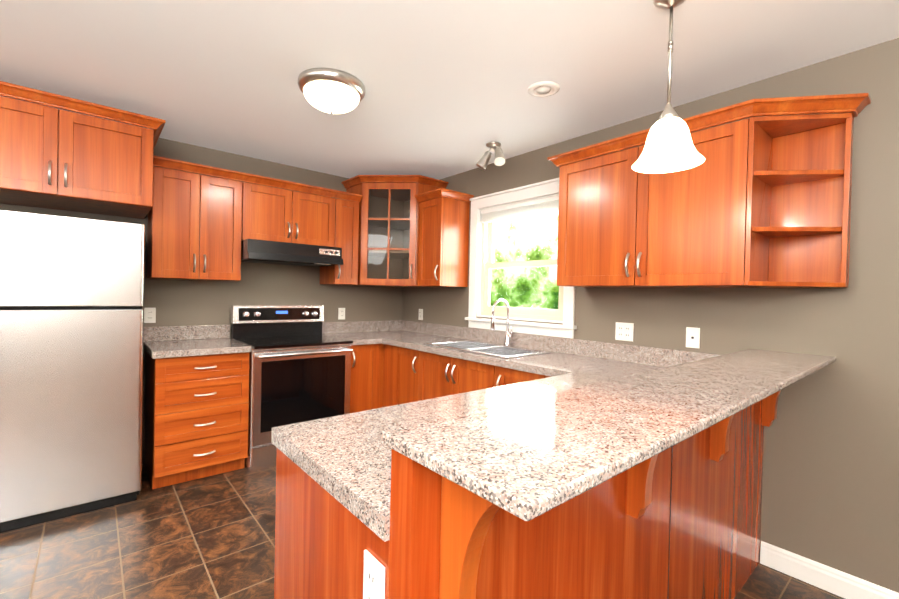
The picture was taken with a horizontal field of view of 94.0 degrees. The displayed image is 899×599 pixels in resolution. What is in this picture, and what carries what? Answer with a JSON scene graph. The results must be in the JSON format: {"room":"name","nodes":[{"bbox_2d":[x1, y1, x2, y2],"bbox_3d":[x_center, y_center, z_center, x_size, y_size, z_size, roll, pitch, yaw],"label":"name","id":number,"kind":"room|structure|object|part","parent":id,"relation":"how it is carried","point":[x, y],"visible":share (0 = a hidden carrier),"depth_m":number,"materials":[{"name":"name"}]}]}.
{"room":"kitchen","nodes":[
{"label":"kitchen","id":0,"kind":"room"},
{"bbox_2d":[0,138,402,463],"bbox_3d":[-2.848,-0.001,2.702,6.300,2.440,0.150,1,1,-40],"label":"wall","id":1,"kind":"structure","parent":0,"point":[178,302],"depth_m":3.55,"materials":[{"name":"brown paint"}]},
{"bbox_2d":[0,81,165,218],"bbox_3d":[-2.339,-0.858,2.566,0.924,0.538,0.671,1,1,-40],"label":"upper cabinet","id":2,"kind":"object","parent":1,"relation":"attached to","point":[51,157],"visible":1,"depth_m":2.40,"materials":[{"name":"brown wood"}]},
{"bbox_2d":[144,308,155,322],"bbox_3d":[-2.231,0.117,3.124,0.070,0.114,0.008,1,1,-40],"label":"electrical outlet","id":3,"kind":"object","parent":1,"relation":"attached to","point":[149,315],"visible":1,"depth_m":3.12,"materials":[{"name":"white plastic"}]},
{"bbox_2d":[147,164,246,280],"bbox_3d":[-1.916,-0.531,3.164,0.566,0.760,0.322,1,1,-40],"label":"upper cabinet","id":4,"kind":"object","parent":1,"relation":"attached to","point":[194,227],"depth_m":3.02,"materials":[{"name":"brown wood"}]},
{"bbox_2d":[241,182,334,246],"bbox_3d":[-1.393,-0.682,3.578,0.760,0.445,0.362,1,1,-40],"label":"upper cabinet","id":5,"kind":"object","parent":1,"relation":"attached to","point":[276,214],"visible":0.79,"depth_m":3.44,"materials":[{"name":"brown wood"}]},
{"bbox_2d":[241,239,342,266],"bbox_3d":[-1.355,-0.378,3.529,0.756,0.152,0.502,1,1,-40],"label":"range hood","id":6,"kind":"object","parent":1,"relation":"attached to","point":[267,252],"visible":1,"depth_m":3.33,"materials":[{"name":"black metal"}]},
{"bbox_2d":[320,199,358,284],"bbox_3d":[-1.017,-0.520,3.902,0.232,0.760,0.362,1,1,-40],"label":"upper cabinet","id":7,"kind":"object","parent":1,"relation":"attached to","point":[346,228],"visible":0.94,"depth_m":3.81,"materials":[{"name":"brown wood"}]},
{"bbox_2d":[338,308,344,319],"bbox_3d":[-1.058,0.139,4.122,0.070,0.114,0.008,1,1,-40],"label":"electrical outlet","id":8,"kind":"object","parent":1,"relation":"attached to","point":[341,313],"visible":1,"depth_m":4.12,"materials":[{"name":"white plastic"}]},
{"bbox_2d":[342,175,447,286],"bbox_3d":[-0.542,-0.632,4.055,0.742,1.004,0.742,1,1,-40],"label":"upper cabinet","id":9,"kind":"object","parent":1,"relation":"attached to","point":[388,230],"visible":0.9,"depth_m":3.89,"materials":[{"name":"brown wood"}]},
{"bbox_2d":[0,464,844,598],"bbox_3d":[-0.563,1.362,-0.007,6.600,0.120,7.600,1,1,-40],"label":"floor","id":10,"kind":"structure","parent":0,"point":[211,537],"depth_m":2.09,"materials":[{"name":"tile"}]},
{"bbox_2d":[0,210,144,532],"bbox_3d":[-2.347,0.376,2.537,0.758,1.712,0.707,1,1,-40],"label":"fridge","id":11,"kind":"object","parent":10,"relation":"on","point":[71,334],"visible":1,"depth_m":2.35,"materials":[{"name":"silver metal"}]},
{"bbox_3d":[-2.189,0.612,2.348,0.758,1.112,0.072,1,1,-40],"label":"door","id":12,"kind":"part","parent":11,"relation":"part of","materials":[{"name":"silver metal"}]},
{"bbox_3d":[-2.170,-0.212,2.338,0.758,0.500,0.072,1,1,-40],"label":"door","id":13,"kind":"part","parent":11,"relation":"part of","materials":[{"name":"silver metal"}]},
{"bbox_3d":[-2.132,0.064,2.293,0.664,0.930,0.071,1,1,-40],"label":"handle","id":14,"kind":"part","parent":11,"relation":"part of","materials":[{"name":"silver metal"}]},
{"bbox_2d":[145,352,249,488],"bbox_3d":[-1.841,0.803,3.057,0.560,0.869,0.649,1,1,-40],"label":"drawers","id":15,"kind":"object","parent":10,"relation":"on","point":[196,415],"visible":0.98,"depth_m":2.83,"materials":[{"name":"brown wood"}]},
{"bbox_2d":[143,325,251,358],"bbox_3d":[-1.841,0.289,3.050,0.582,0.154,0.643,1,1,-40],"label":"countertop","id":16,"kind":"structure","parent":15,"relation":"on","point":[174,341],"depth_m":3.11,"materials":[{"name":"stone"}]},
{"bbox_2d":[231,305,352,472],"bbox_3d":[-1.292,0.652,3.444,0.768,1.185,0.705,1,1,-40],"label":"stove","id":17,"kind":"object","parent":10,"relation":"on","point":[299,367],"visible":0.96,"depth_m":3.25,"materials":[{"name":"silver metal"}]},
{"bbox_2d":[350,344,377,412],"bbox_3d":[-0.939,0.814,3.849,0.294,0.868,0.609,1,1,-40],"label":"base cabinet","id":18,"kind":"object","parent":10,"relation":"on","point":[364,358],"depth_m":3.63,"materials":[{"name":"brown wood"}]},
{"bbox_2d":[322,322,354,344],"bbox_3d":[-1.030,0.299,3.737,0.002,0.154,0.639,1,1,-40],"label":"countertop","id":19,"kind":"structure","parent":18,"relation":"on","point":[343,331],"depth_m":4.03,"materials":[{"name":"stone"}]},
{"bbox_2d":[382,344,393,406],"bbox_3d":[-0.317,0.827,3.871,0.608,0.868,0.200,1,1,-40],"label":"base cabinet","id":20,"kind":"object","parent":10,"relation":"on","point":[384,375],"depth_m":3.68,"materials":[{"name":"brown wood"}]},
{"bbox_2d":[394,346,417,404],"bbox_3d":[-0.136,0.834,3.659,0.608,0.868,0.358,1,1,-40],"label":"base cabinet","id":21,"kind":"object","parent":10,"relation":"on","point":[405,359],"depth_m":3.47,"materials":[{"name":"brown wood"}]},
{"bbox_2d":[418,351,497,400],"bbox_3d":[0.254,0.848,3.199,0.608,0.868,0.848,1,1,-40],"label":"base cabinet","id":22,"kind":"object","parent":10,"relation":"on","point":[438,375],"depth_m":3.02,"materials":[{"name":"brown wood"}]},
{"bbox_2d":[498,366,545,385],"bbox_3d":[0.641,0.862,2.745,0.608,0.868,0.401,1,1,-40],"label":"base cabinet","id":23,"kind":"object","parent":10,"relation":"on","point":[506,376],"depth_m":2.58,"materials":[{"name":"brown wood"}]},
{"bbox_2d":[271,368,614,541],"bbox_3d":[0.262,0.410,1.476,1.519,0.044,0.624,1,1,-40],"label":"countertop","id":24,"kind":"structure","parent":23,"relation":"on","point":[344,460],"depth_m":1.15,"materials":[{"name":"stone"}]},
{"bbox_2d":[343,320,722,378],"bbox_3d":[0.262,0.335,3.160,0.660,0.154,3.193,1,1,-40],"label":"countertop","id":25,"kind":"structure","parent":23,"relation":"on","point":[619,360],"depth_m":2.87,"materials":[{"name":"stone"}]},
{"bbox_2d":[425,340,550,357],"bbox_3d":[0.260,0.455,3.146,0.480,0.194,0.854,1,1,-40],"label":"sink","id":26,"kind":"object","parent":25,"relation":"in","point":[495,350],"visible":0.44,"depth_m":3.20,"materials":[{"name":"silver metal"}]},
{"bbox_2d":[491,299,511,345],"bbox_3d":[0.412,0.177,3.242,0.215,0.366,0.093,1,1,-40],"label":"faucet","id":27,"kind":"object","parent":25,"relation":"on","point":[508,335],"visible":1,"depth_m":3.28,"materials":[{"name":"silver metal"}]},
{"bbox_2d":[274,390,780,598],"bbox_3d":[0.599,0.786,1.587,2.168,1.047,0.872,1,1,-40],"label":"base cabinet","id":28,"kind":"object","parent":10,"relation":"on","point":[681,520],"visible":0.48,"depth_m":1.08,"materials":[{"name":"brown wood"}]},
{"bbox_2d":[363,550,384,598],"bbox_3d":[-0.144,0.542,0.784,0.010,0.114,0.070,1,1,-40],"label":"electrical outlet","id":29,"kind":"object","parent":28,"relation":"attached to","point":[374,579],"visible":1,"depth_m":0.78,"materials":[{"name":"white plastic"}]},
{"bbox_2d":[380,349,835,520],"bbox_3d":[0.818,0.258,1.326,2.189,0.022,0.335,1,1,-40],"label":"bar","id":30,"kind":"object","parent":28,"relation":"on","point":[528,459],"visible":1,"depth_m":0.78,"materials":[{"name":"stone"}]},
{"bbox_2d":[0,0,898,179],"bbox_3d":[-0.505,-1.197,-0.037,6.600,0.120,7.600,1,1,-40],"label":"ceiling","id":31,"kind":"structure","parent":0,"point":[447,83],"depth_m":2.04,"materials":[{"name":"white paint"}]},
{"bbox_2d":[297,68,364,113],"bbox_3d":[-0.640,-1.088,2.281,0.356,0.157,0.356,1,1,-40],"label":"dome light","id":32,"kind":"object","parent":31,"relation":"attached to","point":[331,91],"visible":1,"depth_m":2.18,"materials":[{"name":"white glass"}]},
{"bbox_2d":[476,142,504,169],"bbox_3d":[0.319,-1.066,3.116,0.126,0.178,0.270,1,1,-40],"label":"spotlight fixture","id":33,"kind":"object","parent":31,"relation":"attached to","point":[499,160],"visible":1,"depth_m":3.09,"materials":[{"name":"silver metal"}]},
{"bbox_2d":[528,81,559,96],"bbox_3d":[0.510,-1.133,2.272,0.169,0.015,0.169,1,1,-40],"label":"ceiling vent","id":34,"kind":"object","parent":31,"relation":"in","point":[544,88],"visible":1,"depth_m":2.25,"materials":[{"name":"white plastic"}]},
{"bbox_2d":[631,0,704,173],"bbox_3d":[0.818,-0.815,1.559,0.243,0.621,0.243,1,1,-40],"label":"pendant light","id":35,"kind":"object","parent":31,"relation":"hanging from","point":[669,147],"visible":1,"depth_m":1.54,"materials":[{"name":"white glass"}]},
{"bbox_2d":[402,38,898,592],"bbox_3d":[1.857,0.113,1.913,0.150,2.440,7.150,1,1,-40],"label":"wall","id":36,"kind":"structure","parent":0,"point":[830,486],"depth_m":1.94,"materials":[{"name":"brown paint"}]},
{"bbox_2d":[418,309,422,319],"bbox_3d":[-0.298,0.154,4.323,0.008,0.114,0.070,1,1,-40],"label":"electrical outlet","id":37,"kind":"object","parent":36,"relation":"attached to","point":[420,317],"visible":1,"depth_m":4.32,"materials":[{"name":"white plastic"}]},
{"bbox_2d":[414,188,473,286],"bbox_3d":[-0.059,-0.526,3.767,0.378,0.818,0.383,1,1,-40],"label":"upper cabinet","id":38,"kind":"object","parent":36,"relation":"attached to","point":[443,243],"visible":0.96,"depth_m":3.68,"materials":[{"name":"brown wood"}]},
{"bbox_2d":[465,178,576,338],"bbox_3d":[0.581,-0.313,3.385,0.195,1.150,1.115,1,1,-40],"label":"window","id":39,"kind":"structure","parent":36,"relation":"in","point":[542,190],"depth_m":3.44,"materials":[{"name":"white wood"}]},
{"bbox_2d":[481,195,558,222],"bbox_3d":[0.564,-0.715,3.358,0.027,0.108,0.865,1,1,-40],"label":"window blind","id":40,"kind":"object","parent":39,"relation":"attached to","point":[538,206],"visible":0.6,"depth_m":3.33,"materials":[{"name":"white"}]},
{"bbox_2d":[615,322,633,341],"bbox_3d":[1.110,0.205,2.666,0.008,0.114,0.116,1,1,-40],"label":"electrical outlet","id":41,"kind":"object","parent":36,"relation":"attached to","point":[623,331],"visible":1,"depth_m":2.66,"materials":[{"name":"white plastic"}]},
{"bbox_2d":[686,327,699,347],"bbox_3d":[1.370,0.215,2.362,0.007,0.114,0.070,1,1,-40],"label":"electrical outlet","id":42,"kind":"object","parent":36,"relation":"attached to","point":[692,337],"visible":1,"depth_m":2.36,"materials":[{"name":"white plastic"}]},
{"bbox_2d":[547,93,870,287],"bbox_3d":[1.223,-0.478,2.258,0.378,0.820,1.433,1,1,-40],"label":"upper cabinet","id":43,"kind":"object","parent":36,"relation":"attached to","point":[753,200],"visible":1,"depth_m":2.02,"materials":[{"name":"brown wood"}]},
{"bbox_2d":[760,541,898,598],"bbox_3d":[2.776,1.314,0.687,0.016,0.108,3.737,1,1,-40],"label":"baseboard","id":44,"kind":"structure","parent":36,"relation":"attached to","point":[827,578],"depth_m":1.93,"materials":[{"name":"white wood"}]},
{"label":"outside","id":45,"kind":"structure","parent":0,"visible":0},
{"bbox_2d":[490,211,558,308],"bbox_3d":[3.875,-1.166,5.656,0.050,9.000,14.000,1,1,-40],"label":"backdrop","id":46,"kind":"structure","parent":45,"point":[512,292],"depth_m":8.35,"materials":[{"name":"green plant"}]}
]}

